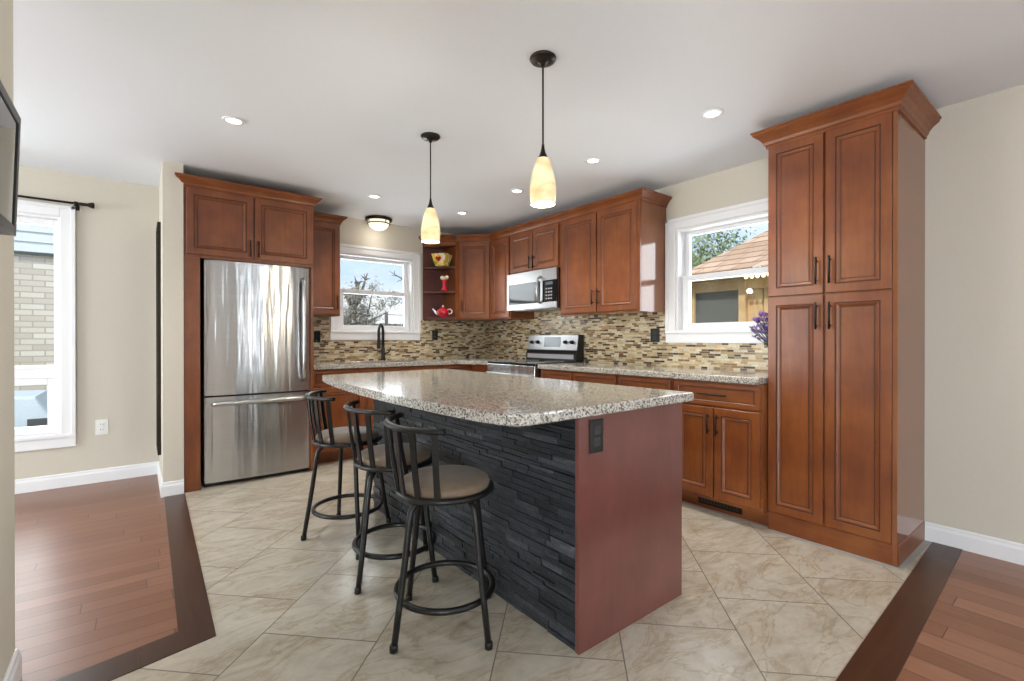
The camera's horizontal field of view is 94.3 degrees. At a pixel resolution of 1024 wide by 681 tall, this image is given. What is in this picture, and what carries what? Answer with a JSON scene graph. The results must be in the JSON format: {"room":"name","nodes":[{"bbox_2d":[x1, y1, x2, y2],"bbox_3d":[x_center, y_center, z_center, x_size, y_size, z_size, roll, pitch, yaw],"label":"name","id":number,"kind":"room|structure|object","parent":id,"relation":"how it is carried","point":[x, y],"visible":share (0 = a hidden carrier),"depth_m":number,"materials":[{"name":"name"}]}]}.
{"room":"kitchen","nodes":[
{"label":"kitchen","id":0,"kind":"room"},
{"bbox_2d":[0,0,14,680],"bbox_3d":[-1.179,-0.077,0.878,0.115,2.440,1.720,0,0,-38],"label":"wall","id":1,"kind":"structure","parent":0,"point":[7,431],"depth_m":1.50,"materials":[{"name":"beige paint"}]},
{"bbox_2d":[0,80,20,235],"bbox_3d":[-1.180,-0.440,1.036,0.067,0.320,0.570,2,-1,-38],"label":"television","id":2,"kind":"object","parent":1,"relation":"attached to","point":[10,120],"visible":1,"depth_m":1.20,"materials":[{"name":"black plastic"}]},
{"bbox_2d":[3,649,21,680],"bbox_3d":[-1.178,1.091,0.892,0.129,0.105,1.734,0,0,-38],"label":"baseboard","id":3,"kind":"structure","parent":1,"relation":"attached to","point":[14,671],"depth_m":1.54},
{"bbox_2d":[159,161,183,481],"bbox_3d":[-2.722,-0.085,3.784,0.125,2.440,0.765,0,0,-38],"label":"wall partition","id":4,"kind":"structure","parent":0,"point":[171,459],"depth_m":3.49,"materials":[{"name":"beige paint"}]},
{"bbox_2d":[156,222,160,454],"bbox_3d":[-2.850,-0.015,3.827,0.022,1.820,0.324,0,0,-38],"label":"wall frame","id":5,"kind":"object","parent":4,"relation":"attached to","point":[158,227],"visible":0.94,"depth_m":3.70,"materials":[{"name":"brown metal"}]},
{"bbox_2d":[157,462,183,497],"bbox_3d":[-2.724,1.083,3.778,0.139,0.105,0.779,0,0,-38],"label":"baseboard","id":6,"kind":"structure","parent":4,"relation":"attached to","point":[170,488],"depth_m":3.48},
{"bbox_2d":[15,165,468,479],"bbox_3d":[-3.171,-0.086,4.045,7.433,2.440,0.200,0,0,-38],"label":"wall","id":7,"kind":"structure","parent":0,"point":[116,239],"depth_m":3.86,"materials":[{"name":"beige paint"}]},
{"bbox_2d":[14,199,75,451],"bbox_3d":[-3.946,-0.108,3.413,1.211,1.868,0.232,0,0,-38],"label":"window","id":8,"kind":"structure","parent":7,"relation":"in","point":[59,378],"depth_m":3.67,"materials":[{"name":"white wood"}]},
{"bbox_2d":[18,195,94,210],"bbox_3d":[-3.892,-1.050,3.286,1.514,0.064,0.094,0,0,-38],"label":"curtain rod","id":9,"kind":"object","parent":7,"relation":"attached to","point":[77,205],"visible":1,"depth_m":3.64,"materials":[{"name":"brown metal"}]},
{"bbox_2d":[15,461,158,493],"bbox_3d":[-4.435,1.085,2.915,3.645,0.105,0.014,0,0,-38],"label":"baseboard","id":10,"kind":"structure","parent":7,"relation":"attached to","point":[25,485],"depth_m":3.74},
{"bbox_2d":[95,419,107,434],"bbox_3d":[-3.296,0.695,3.815,0.080,0.122,0.010,0,0,-38],"label":"outlet","id":11,"kind":"object","parent":7,"relation":"attached to","point":[101,426],"visible":1,"depth_m":3.81,"materials":[{"name":"white plastic"}]},
{"bbox_2d":[314,331,319,342],"bbox_3d":[-1.996,-0.038,4.829,0.090,0.118,0.010,0,0,-38],"label":"outlet","id":12,"kind":"object","parent":7,"relation":"attached to","point":[316,333],"visible":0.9,"depth_m":4.83,"materials":[{"name":"black plastic"}]},
{"bbox_2d":[314,211,347,316],"bbox_3d":[-1.887,-0.724,4.669,0.411,0.970,0.393,0,0,-38],"label":"upper cabinet","id":13,"kind":"object","parent":7,"relation":"attached to","point":[326,226],"visible":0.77,"depth_m":4.56,"materials":[{"name":"brown wood"}]},
{"bbox_2d":[330,243,420,339],"bbox_3d":[-1.540,-0.511,5.311,1.031,1.013,0.232,0,0,-38],"label":"window","id":14,"kind":"structure","parent":7,"relation":"in","point":[411,261],"depth_m":5.36,"materials":[{"name":"white wood"}]},
{"bbox_2d":[314,317,484,361],"bbox_3d":[-1.262,-0.013,5.419,2.333,0.458,0.008,0,0,-38],"label":"backsplash","id":15,"kind":"structure","parent":7,"relation":"attached to","point":[456,339],"depth_m":5.56,"materials":[{"name":"tile"}]},
{"bbox_2d":[432,330,437,339],"bbox_3d":[-0.920,-0.065,5.678,0.075,0.118,0.010,0,0,-38],"label":"outlet","id":16,"kind":"object","parent":7,"relation":"attached to","point":[434,332],"visible":1,"depth_m":5.67,"materials":[{"name":"black plastic"}]},
{"bbox_2d":[419,234,458,320],"bbox_3d":[-0.846,-0.727,5.502,0.339,0.970,0.375,0,0,-38],"label":"open shelf unit","id":17,"kind":"object","parent":7,"relation":"attached to","point":[434,298],"visible":0.93,"depth_m":5.59,"materials":[{"name":"brown wood"}]},
{"bbox_2d":[431,253,452,266],"bbox_3d":[-0.807,-0.923,5.475,0.191,0.135,0.192,0,0,20],"label":"bowl","id":18,"kind":"object","parent":17,"relation":"on","point":[440,259],"visible":1,"depth_m":5.41,"materials":[{"name":"yellow ceramic"}]},
{"bbox_2d":[432,305,452,316],"bbox_3d":[-0.803,-0.341,5.471,0.152,0.136,0.188,0,0,44],"label":"teapot","id":19,"kind":"object","parent":17,"relation":"on","point":[442,311],"visible":1,"depth_m":5.43,"materials":[{"name":"red ceramic"}]},
{"bbox_2d":[440,275,448,290],"bbox_3d":[-0.780,-0.661,5.482,0.090,0.184,0.082,0,0,39],"label":"bud vase","id":20,"kind":"object","parent":17,"relation":"on","point":[443,278],"visible":1,"depth_m":5.46,"materials":[{"name":"red ceramic"}]},
{"bbox_2d":[13,0,1023,234],"bbox_3d":[-0.464,-1.371,0.611,7.433,0.150,8.940,0,0,-38],"label":"ceiling","id":21,"kind":"structure","parent":0,"point":[335,100],"depth_m":2.41,"materials":[{"name":"paint"}]},
{"bbox_2d":[222,116,244,125],"bbox_3d":[-1.644,-1.297,2.803,0.120,0.009,0.120,0,0,-38],"label":"recessed light","id":22,"kind":"object","parent":21,"relation":"in","point":[232,120],"visible":1,"depth_m":2.80,"materials":[{"name":"white"}]},
{"bbox_2d":[368,194,380,198],"bbox_3d":[-1.243,-1.301,4.292,0.120,0.009,0.120,0,0,-38],"label":"recessed light","id":23,"kind":"object","parent":21,"relation":"in","point":[374,196],"visible":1,"depth_m":4.29,"materials":[{"name":"white"}]},
{"bbox_2d":[365,215,391,230],"bbox_3d":[-1.427,-1.244,5.081,0.280,0.129,0.280,0,0,-38],"label":"flush ceiling light","id":24,"kind":"object","parent":21,"relation":"attached to","point":[376,222],"visible":1,"depth_m":5.00,"materials":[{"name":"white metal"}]},
{"bbox_2d":[421,132,439,243],"bbox_3d":[-0.519,-0.966,3.025,0.124,0.674,0.124,0,0,-38],"label":"pendant light","id":25,"kind":"object","parent":21,"relation":"hanging from","point":[430,227],"visible":1,"depth_m":2.99,"materials":[{"name":"beige glass"}]},
{"bbox_2d":[456,211,467,214],"bbox_3d":[-0.511,-1.302,4.851,0.120,0.009,0.120,0,0,-38],"label":"recessed light","id":26,"kind":"object","parent":21,"relation":"in","point":[458,212],"visible":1,"depth_m":4.84,"materials":[{"name":"white"}]},
{"bbox_2d":[510,189,523,192],"bbox_3d":[0.044,-1.300,4.133,0.120,0.009,0.120,0,0,-38],"label":"recessed light","id":27,"kind":"object","parent":21,"relation":"in","point":[512,190],"visible":1,"depth_m":4.13,"materials":[{"name":"white"}]},
{"bbox_2d":[530,50,555,207],"bbox_3d":[0.143,-0.963,2.186,0.124,0.674,0.124,0,0,-38],"label":"pendant light","id":28,"kind":"object","parent":21,"relation":"hanging from","point":[542,184],"visible":1,"depth_m":2.15,"materials":[{"name":"beige glass"}]},
{"bbox_2d":[585,157,600,163],"bbox_3d":[0.586,-1.298,3.430,0.120,0.009,0.120,0,0,-38],"label":"recessed light","id":29,"kind":"object","parent":21,"relation":"in","point":[593,160],"visible":1,"depth_m":3.43,"materials":[{"name":"white"}]},
{"bbox_2d":[701,108,723,118],"bbox_3d":[1.145,-1.296,2.717,0.120,0.009,0.120,0,0,-38],"label":"recessed light","id":30,"kind":"object","parent":21,"relation":"in","point":[711,113],"visible":1,"depth_m":2.71,"materials":[{"name":"white"}]},
{"bbox_2d":[15,458,1023,680],"bbox_3d":[-0.464,1.204,0.618,7.033,0.120,8.540,0,0,-38],"label":"floor","id":31,"kind":"structure","parent":0,"point":[755,603],"depth_m":2.04,"materials":[{"name":"tile"}]},
{"bbox_2d":[55,492,215,680],"bbox_3d":[-2.270,1.197,2.690,0.812,0.123,3.050,0,0,-38],"label":"trim","id":32,"kind":"structure","parent":31,"relation":"on","point":[195,624],"depth_m":1.99,"materials":[{"name":"brown wood"}]},
{"bbox_2d":[174,172,322,492],"bbox_3d":[-2.292,-0.047,4.093,1.041,2.362,0.803,0,0,-38],"label":"tall cabinet","id":33,"kind":"object","parent":31,"relation":"on","point":[223,220],"visible":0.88,"depth_m":3.69,"materials":[{"name":"brown wood"}]},
{"bbox_2d":[200,259,310,486],"bbox_3d":[-2.230,0.250,4.104,0.776,1.768,0.755,0,0,-38],"label":"refrigerator","id":34,"kind":"object","parent":31,"relation":"on","point":[255,367],"visible":0.96,"depth_m":3.84,"materials":[{"name":"silver metal"}]},
{"bbox_2d":[314,368,357,462],"bbox_3d":[-1.798,0.697,4.578,0.433,0.872,0.649,0,0,-38],"label":"base cabinet","id":35,"kind":"object","parent":31,"relation":"on","point":[339,415],"visible":0.25,"depth_m":4.37,"materials":[{"name":"brown wood"}]},
{"bbox_2d":[301,389,390,545],"bbox_3d":[-1.010,0.725,2.817,0.455,0.831,0.466,0,0,10],"label":"bar stool","id":36,"kind":"object","parent":31,"relation":"on","point":[338,437],"visible":0.86,"depth_m":2.72,"materials":[{"name":"black metal"}]},
{"bbox_2d":[316,426,378,443],"bbox_3d":[-0.982,0.560,2.841,0.358,0.054,0.358,0,0,-38],"label":"seat cushion","id":37,"kind":"object","parent":36,"relation":"on","point":[340,435],"depth_m":2.72,"materials":[{"name":"beige leather"}]},
{"bbox_2d":[343,400,438,594],"bbox_3d":[-0.590,0.726,2.324,0.447,0.831,0.471,0,0,-17],"label":"bar stool","id":38,"kind":"object","parent":31,"relation":"on","point":[375,459],"visible":0.84,"depth_m":2.21,"materials":[{"name":"black metal"}]},
{"bbox_2d":[357,443,431,466],"bbox_3d":[-0.581,0.561,2.358,0.358,0.054,0.358,0,0,-38],"label":"seat cushion","id":39,"kind":"object","parent":38,"relation":"on","point":[424,455],"depth_m":2.25,"materials":[{"name":"beige leather"}]},
{"bbox_2d":[358,365,439,448],"bbox_3d":[-1.278,0.696,4.988,0.888,0.872,0.649,0,0,-38],"label":"base cabinet","id":40,"kind":"object","parent":31,"relation":"on","point":[367,403],"visible":0.06,"depth_m":4.57,"materials":[{"name":"brown wood"}]},
{"bbox_2d":[384,412,495,653],"bbox_3d":[-0.289,0.727,1.890,0.450,0.831,0.471,0,0,-4],"label":"bar stool","id":41,"kind":"object","parent":31,"relation":"on","point":[436,484],"visible":1,"depth_m":1.78,"materials":[{"name":"black metal"}]},
{"bbox_2d":[404,465,489,498],"bbox_3d":[-0.270,0.562,1.922,0.358,0.054,0.358,0,0,-38],"label":"seat cushion","id":42,"kind":"object","parent":41,"relation":"on","point":[456,481],"depth_m":1.81,"materials":[{"name":"beige leather"}]},
{"bbox_2d":[440,364,486,371],"bbox_3d":[-0.438,0.695,5.450,0.998,0.872,0.964,0,0,-38],"label":"base cabinet","id":43,"kind":"object","parent":31,"relation":"on","point":[467,367],"visible":0.05,"depth_m":5.18,"materials":[{"name":"brown wood"}]},
{"bbox_2d":[314,357,521,369],"bbox_3d":[-0.961,0.237,5.037,2.317,0.041,0.965,0,0,-38],"label":"countertop","id":44,"kind":"structure","parent":43,"relation":"on","point":[471,360],"depth_m":4.91,"materials":[{"name":"stone"}]},
{"bbox_2d":[377,323,390,359],"bbox_3d":[-1.381,0.011,5.119,0.120,0.410,0.219,0,0,0],"label":"faucet","id":45,"kind":"object","parent":44,"relation":"on","point":[380,326],"visible":0.95,"depth_m":5.17,"materials":[{"name":"black metal"}]},
{"bbox_2d":[358,361,410,362],"bbox_3d":[-1.279,0.329,4.979,0.716,0.205,0.396,0,0,-38],"label":"sink","id":46,"kind":"object","parent":44,"relation":"in","point":[380,361],"visible":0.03,"depth_m":5.14,"materials":[{"name":"metal"}]},
{"bbox_2d":[373,399,681,654],"bbox_3d":[-0.087,0.704,2.683,0.678,0.868,1.923,0,0,-38],"label":"kitchen island","id":47,"kind":"object","parent":31,"relation":"on","point":[586,546],"visible":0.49,"depth_m":1.94,"materials":[{"name":"black stone"}]},
{"bbox_2d":[322,369,693,426],"bbox_3d":[-0.286,0.248,2.618,1.090,0.038,2.187,0,0,-38],"label":"island countertop","id":48,"kind":"structure","parent":47,"relation":"on","point":[491,398],"depth_m":2.06,"materials":[{"name":"stone"}]},
{"bbox_2d":[589,418,602,453],"bbox_3d":[0.316,0.356,1.769,0.075,0.125,0.010,0,0,-38],"label":"outlet","id":49,"kind":"object","parent":47,"relation":"attached to","point":[596,425],"visible":1,"depth_m":1.76,"materials":[{"name":"black plastic"}]},
{"bbox_2d":[594,426,599,434],"bbox_3d":[0.317,0.334,1.767,0.034,0.032,0.004,0,0,-38],"label":"receptacle","id":50,"kind":"object","parent":49,"relation":"attached to","point":[596,428],"depth_m":1.76,"materials":[{"name":"black plastic"}]},
{"bbox_2d":[594,437,599,446],"bbox_3d":[0.317,0.378,1.767,0.034,0.032,0.004,0,0,-38],"label":"receptacle","id":51,"kind":"object","parent":49,"relation":"attached to","point":[596,439],"depth_m":1.77,"materials":[{"name":"black plastic"}]},
{"bbox_2d":[486,335,583,377],"bbox_3d":[0.206,0.527,4.840,0.717,1.170,0.764,0,0,-38],"label":"stove","id":52,"kind":"object","parent":31,"relation":"on","point":[542,349],"visible":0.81,"depth_m":4.81,"materials":[{"name":"silver metal"}]},
{"bbox_2d":[488,359,575,365],"bbox_3d":[0.189,0.223,4.826,0.534,0.024,0.764,0,0,-38],"label":"cooktop","id":53,"kind":"object","parent":52,"relation":"in","point":[524,362],"depth_m":4.78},
{"bbox_2d":[541,369,573,380],"bbox_3d":[0.615,0.698,4.392,0.657,0.872,0.413,0,0,-38],"label":"base cabinet","id":54,"kind":"object","parent":31,"relation":"on","point":[545,373],"visible":0.14,"depth_m":4.19,"materials":[{"name":"brown wood"}]},
{"bbox_2d":[574,371,618,384],"bbox_3d":[0.893,0.699,4.040,0.657,0.872,0.481,0,0,-38],"label":"base cabinet","id":55,"kind":"object","parent":31,"relation":"on","point":[613,379],"visible":0.09,"depth_m":3.83,"materials":[{"name":"brown wood"}]},
{"bbox_2d":[619,375,673,389],"bbox_3d":[1.191,0.700,3.662,0.657,0.872,0.478,0,0,-38],"label":"base cabinet","id":56,"kind":"object","parent":31,"relation":"on","point":[624,380],"visible":0.16,"depth_m":3.46,"materials":[{"name":"brown wood"}]},
{"bbox_2d":[674,379,767,525],"bbox_3d":[1.527,0.701,3.237,0.657,0.872,0.601,0,0,-38],"label":"base cabinet","id":57,"kind":"object","parent":31,"relation":"on","point":[725,425],"visible":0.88,"depth_m":3.00,"materials":[{"name":"brown wood"}]},
{"bbox_2d":[538,362,767,384],"bbox_3d":[1.098,0.241,3.784,0.636,0.041,1.975,0,0,-38],"label":"countertop","id":58,"kind":"structure","parent":57,"relation":"on","point":[700,374],"depth_m":3.47,"materials":[{"name":"stone"}]},
{"bbox_2d":[749,311,767,346],"bbox_3d":[1.714,0.011,3.172,0.233,0.422,0.220,0,0,4],"label":"flowers","id":59,"kind":"object","parent":58,"relation":"on","point":[758,320],"visible":0.43,"depth_m":3.17,"materials":[{"name":"plant"}]},
{"bbox_2d":[698,496,741,514],"bbox_3d":[1.373,1.077,3.144,0.008,0.070,0.300,0,0,-38],"label":"floor register","id":60,"kind":"object","parent":57,"relation":"attached to","point":[709,502],"visible":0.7,"depth_m":3.13,"materials":[{"name":"brown metal"}]},
{"bbox_2d":[701,497,737,511],"bbox_3d":[1.370,1.077,3.144,0.002,0.043,0.256,0,0,-38],"label":"grille","id":61,"kind":"object","parent":60,"relation":"attached to","point":[709,502],"depth_m":3.14,"materials":[{"name":"black plastic"}]},
{"bbox_2d":[750,79,941,566],"bbox_3d":[1.920,-0.056,2.764,0.623,2.387,0.766,0,0,-38],"label":"pantry cabinet","id":62,"kind":"object","parent":31,"relation":"on","point":[846,180],"visible":1,"depth_m":2.57,"materials":[{"name":"brown wood"}]},
{"bbox_2d":[834,542,962,680],"bbox_3d":[0.871,1.201,1.328,4.064,0.123,0.139,0,0,-40],"label":"trim","id":63,"kind":"structure","parent":31,"relation":"on","point":[882,655],"depth_m":1.92,"materials":[{"name":"brown wood"}]},
{"bbox_2d":[493,84,1023,543],"bbox_3d":[2.437,-0.082,2.776,0.200,2.440,8.740,0,0,-38],"label":"wall","id":64,"kind":"structure","parent":0,"point":[974,456],"depth_m":2.57,"materials":[{"name":"beige paint"}]},
{"bbox_2d":[444,234,507,321],"bbox_3d":[-0.404,-0.727,5.681,0.655,0.970,0.649,0,0,-38],"label":"upper cabinet","id":65,"kind":"object","parent":64,"relation":"attached to","point":[474,249],"visible":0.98,"depth_m":5.46,"materials":[{"name":"brown wood"}]},
{"bbox_2d":[488,228,533,319],"bbox_3d":[-0.016,-0.726,5.392,0.398,0.970,0.364,0,0,-38],"label":"upper cabinet","id":66,"kind":"object","parent":64,"relation":"attached to","point":[500,240],"visible":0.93,"depth_m":5.29,"materials":[{"name":"brown wood"}]},
{"bbox_2d":[507,214,560,274],"bbox_3d":[0.337,-0.959,4.944,0.398,0.502,0.770,0,0,-38],"label":"upper cabinet","id":67,"kind":"object","parent":64,"relation":"attached to","point":[535,244],"visible":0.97,"depth_m":4.80,"materials":[{"name":"brown wood"}]},
{"bbox_2d":[507,267,560,311],"bbox_3d":[0.315,-0.509,4.927,0.446,0.390,0.768,0,0,-38],"label":"microwave","id":68,"kind":"object","parent":67,"relation":"attached to","point":[537,290],"visible":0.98,"depth_m":4.79,"materials":[{"name":"silver metal"}]},
{"bbox_2d":[556,187,671,316],"bbox_3d":[0.884,-0.723,4.254,0.401,0.970,0.989,0,0,-38],"label":"upper cabinet","id":69,"kind":"object","parent":64,"relation":"attached to","point":[613,248],"visible":1,"depth_m":4.02,"materials":[{"name":"brown wood"}]},
{"bbox_2d":[485,310,767,371],"bbox_3d":[0.811,-0.050,4.669,0.008,0.535,3.739,0,0,-38],"label":"backsplash","id":70,"kind":"structure","parent":64,"relation":"attached to","point":[613,339],"depth_m":4.38,"materials":[{"name":"tile"}]},
{"bbox_2d":[651,328,659,341],"bbox_3d":[1.238,-0.046,4.113,0.010,0.118,0.090,0,0,-38],"label":"outlet","id":71,"kind":"object","parent":64,"relation":"attached to","point":[655,332],"visible":1,"depth_m":4.11,"materials":[{"name":"black plastic"}]},
{"bbox_2d":[665,198,767,342],"bbox_3d":[1.697,-0.496,3.687,0.232,1.033,1.015,0,0,-38],"label":"window","id":72,"kind":"structure","parent":64,"relation":"in","point":[679,328],"depth_m":3.85,"materials":[{"name":"white wood"}]},
{"bbox_2d":[682,501,930,571],"bbox_3d":[1.337,1.140,3.546,0.578,0.012,2.634,0,0,-38],"label":"trim","id":73,"kind":"structure","parent":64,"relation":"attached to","point":[924,544],"depth_m":2.60,"materials":[{"name":"grey wood"}]},
{"bbox_2d":[925,521,1023,565],"bbox_3d":[3.646,1.090,1.074,0.014,0.105,4.164,0,0,-38],"label":"baseboard","id":74,"kind":"structure","parent":64,"relation":"attached to","point":[1010,551],"depth_m":2.54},
{"label":"outside","id":75,"kind":"structure","parent":0,"visible":0},
{"bbox_3d":[-8.465,1.693,18.802,90.000,0.200,100.000,0,0,-38],"label":"ground","id":76,"kind":"structure","parent":75,"visible":0},
{"bbox_2d":[14,390,47,427],"bbox_3d":[-5.104,1.082,4.889,0.740,1.100,0.806,0,0,-38],"label":"covered grill","id":77,"kind":"object","parent":76,"relation":"on","point":[30,406],"visible":0.23,"depth_m":4.68,"materials":[{"name":"white"}]},
{"bbox_2d":[14,223,53,390],"bbox_3d":[-9.114,-1.474,6.944,6.900,6.200,5.800,0,0,-38],"label":"house","id":78,"kind":"structure","parent":76,"relation":"on","point":[33,244],"depth_m":6.10,"materials":[{"name":"brick"}]},
{"bbox_2d":[343,273,369,320],"bbox_3d":[-5.146,-0.281,15.339,0.916,3.776,1.235,0,0,-38],"label":"bare tree","id":79,"kind":"object","parent":76,"relation":"on","point":[357,283],"visible":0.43,"depth_m":15.21,"materials":[{"name":"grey plant"}]},
{"bbox_2d":[343,275,401,325],"bbox_3d":[-4.883,-0.221,14.624,2.080,3.675,2.670,0,0,33],"label":"shrub","id":80,"kind":"object","parent":76,"relation":"on","point":[347,320],"visible":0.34,"depth_m":14.64,"materials":[{"name":"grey plant"}]},
{"bbox_2d":[364,312,393,325],"bbox_3d":[-3.935,0.321,16.019,2.956,2.560,0.128,0,0,-40],"label":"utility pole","id":81,"kind":"object","parent":76,"relation":"on","point":[386,313],"visible":0.32,"depth_m":15.75,"materials":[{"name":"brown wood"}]},
{"bbox_2d":[375,323,402,325],"bbox_3d":[-6.050,0.462,18.156,6.081,2.328,0.893,0,0,-38],"label":"hedge","id":82,"kind":"object","parent":76,"relation":"on","point":[389,324],"visible":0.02,"depth_m":19.04,"materials":[{"name":"white"}]},
{"bbox_2d":[691,227,756,268],"bbox_3d":[6.976,-1.414,17.330,7.601,6.566,5.879,0,0,6],"label":"leafy tree","id":83,"kind":"object","parent":76,"relation":"on","point":[696,259],"visible":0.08,"depth_m":16.38,"materials":[{"name":"green plant"}]},
{"bbox_2d":[691,230,768,322],"bbox_3d":[5.531,-0.446,7.615,4.080,4.140,3.905,0,0,-38],"label":"neighbouring house","id":84,"kind":"structure","parent":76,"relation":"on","point":[740,298],"depth_m":7.55,"materials":[{"name":"brown wood"}]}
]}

